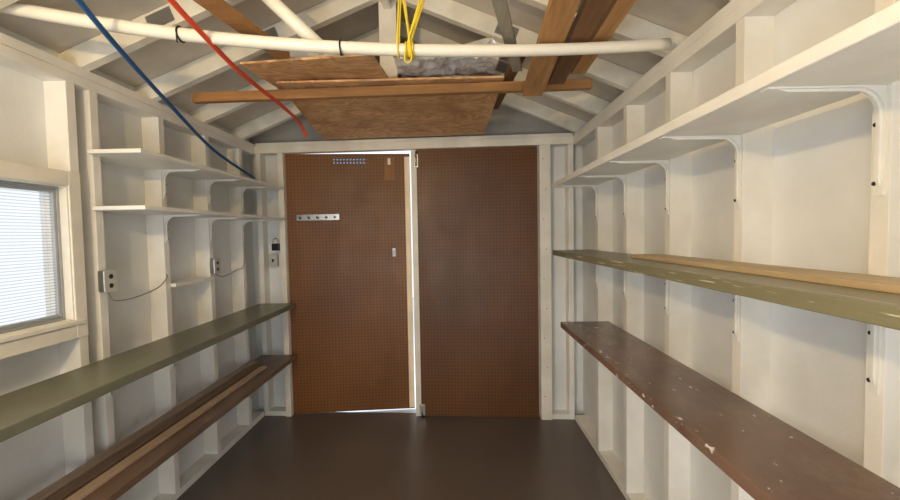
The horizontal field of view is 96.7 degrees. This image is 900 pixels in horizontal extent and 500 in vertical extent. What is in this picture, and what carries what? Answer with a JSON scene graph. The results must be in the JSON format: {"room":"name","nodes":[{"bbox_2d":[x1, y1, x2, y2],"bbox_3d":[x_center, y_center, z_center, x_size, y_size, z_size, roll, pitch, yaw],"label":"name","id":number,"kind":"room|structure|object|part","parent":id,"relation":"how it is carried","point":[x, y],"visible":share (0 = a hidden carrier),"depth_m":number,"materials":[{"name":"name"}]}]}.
{"room":"storage shed","nodes":[
{"label":"storage shed","id":0,"kind":"room"},
{"bbox_2d":[0,26,264,499],"bbox_3d":[-1.560,0.278,1.027,0.112,2.224,4.386,-1,2,1],"label":"wall","id":1,"kind":"structure","parent":0,"point":[53,109],"depth_m":1.96,"materials":[{"name":"paint"}]},
{"bbox_2d":[0,160,88,359],"bbox_3d":[-1.545,0.038,1.196,0.105,0.665,0.883,-1,2,1],"label":"window","id":2,"kind":"structure","parent":1,"relation":"in","point":[61,189],"depth_m":1.57,"materials":[{"name":"paint"}]},
{"bbox_3d":[-1.550,0.030,1.204,0.016,0.500,0.737,-1,2,1],"label":"sash","id":3,"kind":"part","parent":2,"relation":"part of","materials":[{"name":"grey metal"}]},
{"bbox_3d":[-1.551,0.030,1.204,0.025,0.525,0.758,-1,2,1],"label":"frame","id":4,"kind":"part","parent":2,"relation":"part of","materials":[{"name":"grey metal"}]},
{"bbox_3d":[-1.526,0.306,1.199,0.076,0.019,0.868,-1,2,1],"label":"sill","id":5,"kind":"part","parent":2,"relation":"part of","materials":[{"name":"paint"}]},
{"bbox_2d":[98,269,116,292],"bbox_3d":[-1.480,0.134,1.728,0.036,0.098,0.062,-1,2,1],"label":"outlet box","id":6,"kind":"object","parent":1,"relation":"attached to","point":[107,279],"visible":1,"depth_m":1.71,"materials":[{"name":"metal"}]},
{"bbox_3d":[-1.466,0.134,1.728,0.004,0.098,0.062,-1,2,1],"label":"plate","id":7,"kind":"part","parent":6,"relation":"part of","materials":[{"name":"silver metal"}]},
{"bbox_2d":[108,274,167,300],"bbox_3d":[-1.480,0.180,1.918,0.013,0.092,0.380,-1,2,-2],"label":"power cable","id":8,"kind":"object","parent":6,"relation":"attached to","point":[166,274],"visible":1,"depth_m":1.91,"materials":[{"name":"grey plastic"}]},
{"bbox_3d":[-1.570,-0.701,0.930,0.089,0.039,4.270,-1,2,1],"label":"plate","id":9,"kind":"part","parent":1,"relation":"part of","materials":[{"name":"paint"}]},
{"bbox_3d":[-1.568,-0.661,0.932,0.092,0.040,4.270,-1,2,1],"label":"plate","id":10,"kind":"part","parent":1,"relation":"part of","materials":[{"name":"paint"}]},
{"bbox_2d":[0,303,294,442],"bbox_3d":[-1.359,0.574,1.370,0.277,0.186,3.451,-1,2,1],"label":"wall shelf","id":11,"kind":"object","parent":1,"relation":"attached to","point":[26,408],"visible":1,"depth_m":1.55,"materials":[{"name":"green paint"}]},
{"bbox_2d":[27,355,296,499],"bbox_3d":[-1.352,0.964,1.385,0.277,0.201,3.451,-1,2,1],"label":"wall shelf","id":12,"kind":"object","parent":1,"relation":"attached to","point":[129,477],"depth_m":1.80,"materials":[{"name":"brown paint"}]},
{"bbox_3d":[-1.445,0.874,1.387,0.050,0.018,3.060,-1,2,1],"label":"wooden strip","id":13,"kind":"part","parent":12,"relation":"part of","materials":[{"name":"brown wood"}]},
{"bbox_3d":[-1.380,0.876,1.356,0.050,0.015,3.000,-1,2,1],"label":"wooden strip","id":14,"kind":"part","parent":12,"relation":"part of","materials":[{"name":"brown wood"}]},
{"bbox_3d":[-1.319,0.877,1.325,0.042,0.014,2.940,-1,2,1],"label":"wooden strip","id":15,"kind":"part","parent":12,"relation":"part of","materials":[{"name":"brown wood"}]},
{"bbox_2d":[87,148,283,207],"bbox_3d":[-1.429,-0.364,2.361,0.316,0.168,1.396,-1,2,1],"label":"wall shelf","id":16,"kind":"object","parent":1,"relation":"attached to","point":[138,158],"visible":0.92,"depth_m":2.06,"materials":[{"name":"white paint"}]},
{"bbox_2d":[92,205,284,243],"bbox_3d":[-1.425,-0.130,2.376,0.316,0.168,1.386,-1,2,1],"label":"wall shelf","id":17,"kind":"object","parent":1,"relation":"attached to","point":[168,212],"visible":0.95,"depth_m":2.08,"materials":[{"name":"white paint"}]},
{"bbox_2d":[171,277,214,290],"bbox_3d":[-1.521,0.198,2.314,0.114,0.050,0.347,-1,2,1],"label":"ledge","id":18,"kind":"object","parent":1,"relation":"attached to","point":[195,281],"visible":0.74,"depth_m":2.30,"materials":[{"name":"white paint"}]},
{"bbox_3d":[-1.534,1.372,1.014,0.089,0.038,4.270,-1,2,1],"label":"plate","id":19,"kind":"part","parent":1,"relation":"part of","materials":[{"name":"paint"}]},
{"bbox_2d":[210,258,220,273],"bbox_3d":[-1.469,0.101,2.502,0.036,0.098,0.062,-1,2,1],"label":"outlet box","id":20,"kind":"object","parent":1,"relation":"attached to","point":[215,268],"visible":1,"depth_m":2.48,"materials":[{"name":"metal"}]},
{"bbox_3d":[-1.455,0.100,2.502,0.004,0.098,0.062,-1,2,1],"label":"plate","id":21,"kind":"part","parent":20,"relation":"part of","materials":[{"name":"silver metal"}]},
{"bbox_2d":[216,225,244,276],"bbox_3d":[-1.475,-0.018,2.690,0.008,0.378,0.387,-1,2,-1],"label":"power cable","id":22,"kind":"object","parent":1,"relation":"attached to","point":[243,225],"visible":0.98,"depth_m":2.87,"materials":[{"name":"grey plastic"}]},
{"bbox_2d":[0,0,731,139],"bbox_3d":[-0.331,-1.022,1.039,3.073,0.686,4.550,-1,2,1],"label":"ceiling","id":23,"kind":"structure","parent":0,"point":[178,70],"depth_m":1.99,"materials":[{"name":"paint"}]},
{"bbox_3d":[-1.181,-0.943,1.628,0.124,0.097,0.002,-1,2,1],"label":"connector plate","id":24,"kind":"part","parent":23,"relation":"part of","materials":[{"name":"metal"}]},
{"bbox_2d":[193,0,289,59],"bbox_3d":[-0.927,-0.762,0.433,0.060,0.030,2.535,-1,2,10],"label":"wooden board","id":25,"kind":"object","parent":23,"relation":"attached to","point":[221,9],"visible":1,"depth_m":1.38,"materials":[{"name":"brown wood"}]},
{"bbox_3d":[-0.918,-1.069,2.005,0.124,0.097,0.002,-1,2,1],"label":"connector plate","id":26,"kind":"part","parent":23,"relation":"part of","materials":[{"name":"metal"}]},
{"bbox_2d":[261,0,324,54],"bbox_3d":[-0.650,-0.916,1.500,0.398,0.393,0.050,-1,2,12],"label":"pole","id":27,"kind":"object","parent":23,"relation":"attached to","point":[278,7],"visible":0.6,"depth_m":1.47,"materials":[{"name":"plastic"}]},
{"bbox_2d":[0,2,671,56],"bbox_3d":[-0.336,-0.782,1.440,2.397,0.159,0.052,-1,2,-6],"label":"pipe","id":28,"kind":"object","parent":23,"relation":"hanging from","point":[20,9],"visible":0.95,"depth_m":1.42,"materials":[{"name":"plastic"}]},
{"bbox_2d":[75,0,254,178],"bbox_3d":[-1.309,-0.632,2.030,0.118,0.295,1.815,-1,2,-11],"label":"cord","id":29,"kind":"object","parent":28,"relation":"hanging from","point":[81,3],"visible":0.99,"depth_m":1.57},
{"bbox_2d":[175,25,184,42],"bbox_3d":[-0.924,-0.736,1.377,0.009,0.068,0.057,-1,2,1],"label":"cable tie","id":30,"kind":"object","parent":28,"relation":"attached to","point":[177,26],"visible":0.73,"depth_m":1.35,"materials":[{"name":"black plastic"}]},
{"bbox_2d":[167,0,306,137],"bbox_3d":[-0.867,-0.736,1.868,0.040,0.079,1.454,-1,2,-5],"label":"cord","id":31,"kind":"object","parent":28,"relation":"hanging from","point":[178,8],"visible":1,"depth_m":1.48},
{"bbox_2d":[339,39,343,55],"bbox_3d":[-0.387,-0.718,1.431,0.009,0.068,0.057,-1,2,1],"label":"cable tie","id":32,"kind":"object","parent":28,"relation":"attached to","point":[340,40],"visible":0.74,"depth_m":1.41,"materials":[{"name":"black plastic"}]},
{"bbox_2d":[396,0,424,63],"bbox_3d":[-0.137,-0.817,1.463,0.111,0.298,0.088,-1,2,1],"label":"cord","id":33,"kind":"object","parent":28,"relation":"hanging from","point":[409,42],"visible":0.98,"depth_m":1.43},
{"bbox_2d":[491,0,521,71],"bbox_3d":[0.156,-0.818,1.291,0.045,0.025,1.189,0,2,15],"label":"wooden board","id":34,"kind":"object","parent":28,"relation":"on","point":[501,8],"visible":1,"depth_m":1.46,"materials":[{"name":"wood"}]},
{"bbox_2d":[523,0,580,95],"bbox_3d":[0.381,-0.834,1.305,0.095,0.222,1.290,-1,2,2],"label":"wooden board","id":35,"kind":"object","parent":28,"relation":"on","point":[559,15],"visible":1,"depth_m":1.50,"materials":[{"name":"brown wood"}]},
{"bbox_2d":[548,0,611,83],"bbox_3d":[0.488,-0.831,1.286,0.075,0.130,1.253,-1,2,2],"label":"wooden board","id":36,"kind":"object","parent":28,"relation":"on","point":[590,13],"visible":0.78,"depth_m":1.48,"materials":[{"name":"brown wood"}]},
{"bbox_2d":[571,0,636,74],"bbox_3d":[0.580,-0.834,1.259,0.065,0.085,1.201,-1,2,1],"label":"wooden board","id":37,"kind":"object","parent":28,"relation":"on","point":[617,10],"visible":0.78,"depth_m":1.47,"materials":[{"name":"brown wood"}]},
{"bbox_3d":[-0.317,-1.104,2.057,0.090,0.451,0.029,-1,2,1],"label":"king post","id":38,"kind":"part","parent":23,"relation":"part of","materials":[{"name":"paint"}]},
{"bbox_2d":[191,78,591,103],"bbox_3d":[-0.294,-0.787,1.986,1.980,0.070,0.036,-1,2,1],"label":"timber beam","id":39,"kind":"structure","parent":23,"relation":"attached to","point":[569,84],"depth_m":1.97,"materials":[{"name":"brown wood"}]},
{"bbox_2d":[277,75,503,139],"bbox_3d":[-0.342,-0.839,2.476,1.230,0.044,1.035,-1,2,1],"label":"plywood sheet","id":40,"kind":"object","parent":39,"relation":"on","point":[441,115],"visible":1,"depth_m":2.41,"materials":[{"name":"brown wood"}]},
{"bbox_2d":[240,55,388,89],"bbox_3d":[-0.606,-0.858,2.056,0.639,0.028,0.602,-1,2,8],"label":"plywood sheet","id":41,"kind":"object","parent":40,"relation":"on","point":[335,67],"visible":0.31,"depth_m":1.86,"materials":[{"name":"brown wood"}]},
{"bbox_2d":[393,37,499,76],"bbox_3d":[-0.017,-0.891,1.890,0.480,0.081,0.283,-1,2,1],"label":"bundle","id":42,"kind":"object","parent":40,"relation":"on","point":[419,66],"visible":0.87,"depth_m":1.91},
{"bbox_2d":[493,57,524,108],"bbox_3d":[0.294,-0.878,2.112,0.050,0.051,0.703,-1,2,-4],"label":"wooden board","id":43,"kind":"object","parent":40,"relation":"on","point":[509,75],"visible":0.26,"depth_m":2.02,"materials":[{"name":"brown wood"}]},
{"bbox_3d":[0.288,-1.106,2.401,0.124,0.097,0.002,-1,2,1],"label":"connector plate","id":44,"kind":"part","parent":23,"relation":"part of","materials":[{"name":"metal"}]},
{"bbox_3d":[0.282,-1.089,1.987,0.124,0.097,0.002,-1,2,1],"label":"connector plate","id":45,"kind":"part","parent":23,"relation":"part of","materials":[{"name":"metal"}]},
{"bbox_2d":[177,297,625,499],"bbox_3d":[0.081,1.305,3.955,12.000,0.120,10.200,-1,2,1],"label":"floor","id":46,"kind":"structure","parent":0,"point":[324,455],"depth_m":2.48,"materials":[{"name":"paint"}]},
{"bbox_2d":[249,74,582,418],"bbox_3d":[-0.287,-0.065,3.070,2.778,2.702,0.109,-1,2,4],"label":"wall","id":47,"kind":"structure","parent":0,"point":[566,203],"depth_m":3.06,"materials":[{"name":"paint"}]},
{"bbox_2d":[269,254,278,266],"bbox_3d":[-1.387,0.082,3.154,0.062,0.102,0.053,-1,2,1],"label":"outlet box","id":48,"kind":"object","parent":47,"relation":"attached to","point":[273,258],"visible":1,"depth_m":3.14,"materials":[{"name":"metal"}]},
{"bbox_3d":[-1.367,1.283,3.186,0.181,0.037,0.097,-1,2,1],"label":"plate","id":49,"kind":"part","parent":47,"relation":"part of","materials":[{"name":"paint"}]},
{"bbox_2d":[272,238,279,250],"bbox_3d":[-1.335,-0.045,3.066,0.060,0.100,0.026,-1,2,1],"label":"padlock","id":50,"kind":"object","parent":47,"relation":"hanging from","point":[275,246],"visible":1,"depth_m":3.06,"materials":[{"name":"black metal"}]},
{"bbox_2d":[277,153,293,416],"bbox_3d":[-1.277,0.280,3.132,0.044,2.041,0.106,-1,2,1],"label":"trim","id":51,"kind":"structure","parent":47,"relation":"attached to","point":[280,156],"depth_m":3.08,"materials":[{"name":"paint"}]},
{"bbox_2d":[285,154,414,413],"bbox_3d":[-0.777,0.269,3.148,0.955,2.037,0.085,-1,2,-4],"label":"door","id":52,"kind":"structure","parent":47,"relation":"in","point":[350,277],"depth_m":3.16,"materials":[{"name":"brown wood"}]},
{"bbox_3d":[-1.022,-0.252,3.090,0.329,0.053,0.045,-1,2,-4],"label":"hook rail","id":53,"kind":"part","parent":52,"relation":"part of","materials":[{"name":"silver metal"}]},
{"bbox_2d":[254,133,573,154],"bbox_3d":[-0.298,-0.782,3.006,2.399,0.055,0.062,-1,2,4],"label":"trim","id":54,"kind":"structure","parent":47,"relation":"attached to","point":[561,140],"depth_m":2.98,"materials":[{"name":"paint"}]},
{"bbox_2d":[411,146,538,416],"bbox_3d":[0.191,0.258,3.023,0.939,2.036,0.058,-1,2,4],"label":"door","id":55,"kind":"structure","parent":47,"relation":"in","point":[475,210],"depth_m":3.02,"materials":[{"name":"brown wood"}]},
{"bbox_3d":[-0.254,-0.669,3.001,0.033,0.100,0.008,-1,2,4],"label":"bolt plate","id":56,"kind":"part","parent":55,"relation":"part of","materials":[{"name":"metal"}]},
{"bbox_3d":[-0.212,1.229,3.076,0.045,0.085,0.008,-1,2,4],"label":"bolt plate","id":57,"kind":"part","parent":55,"relation":"part of","materials":[{"name":"metal"}]},
{"bbox_2d":[537,145,551,419],"bbox_3d":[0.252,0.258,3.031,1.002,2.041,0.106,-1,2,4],"label":"trim","id":58,"kind":"structure","parent":47,"relation":"attached to","point":[543,151],"depth_m":2.96,"materials":[{"name":"paint"}]},
{"bbox_3d":[0.850,1.250,3.042,0.167,0.037,0.096,-1,2,1],"label":"plate","id":59,"kind":"part","parent":47,"relation":"part of","materials":[{"name":"paint"}]},
{"bbox_2d":[573,0,899,499],"bbox_3d":[0.939,0.239,0.926,0.112,2.224,4.257,-1,2,1],"label":"wall","id":60,"kind":"structure","parent":0,"point":[807,201],"depth_m":1.22,"materials":[{"name":"paint"}]},
{"bbox_3d":[0.949,1.333,0.914,0.089,0.038,4.146,-1,2,1],"label":"plate","id":61,"kind":"part","parent":60,"relation":"part of","materials":[{"name":"paint"}]},
{"bbox_3d":[0.913,-0.741,0.831,0.089,0.039,4.146,-1,2,1],"label":"plate","id":62,"kind":"part","parent":60,"relation":"part of","materials":[{"name":"paint"}]},
{"bbox_3d":[0.912,-0.700,0.833,0.092,0.040,4.146,-1,2,1],"label":"plate","id":63,"kind":"part","parent":60,"relation":"part of","materials":[{"name":"paint"}]},
{"bbox_2d":[552,1,899,220],"bbox_3d":[0.756,-0.244,1.070,0.248,0.250,2.980,-1,2,1],"label":"wall shelf","id":64,"kind":"object","parent":60,"relation":"attached to","point":[864,57],"visible":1,"depth_m":0.85,"materials":[{"name":"white paint"}]},
{"bbox_2d":[553,249,899,394],"bbox_3d":[0.763,0.174,1.087,0.248,0.232,2.980,-1,2,1],"label":"wall shelf","id":65,"kind":"object","parent":60,"relation":"attached to","point":[878,309],"visible":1,"depth_m":0.83,"materials":[{"name":"green paint"}]},
{"bbox_2d":[631,254,899,293],"bbox_3d":[0.817,0.065,0.702,0.126,0.014,2.020,-1,2,1],"label":"wooden plank","id":66,"kind":"object","parent":65,"relation":"on","point":[853,280],"visible":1,"depth_m":0.92,"materials":[{"name":"beige wood"}]},
{"bbox_2d":[561,321,899,499],"bbox_3d":[0.755,0.580,0.959,0.275,0.232,2.690,-1,2,1],"label":"wall shelf","id":67,"kind":"object","parent":60,"relation":"attached to","point":[769,458],"visible":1,"depth_m":1.02,"materials":[{"name":"brown paint"}]}
]}

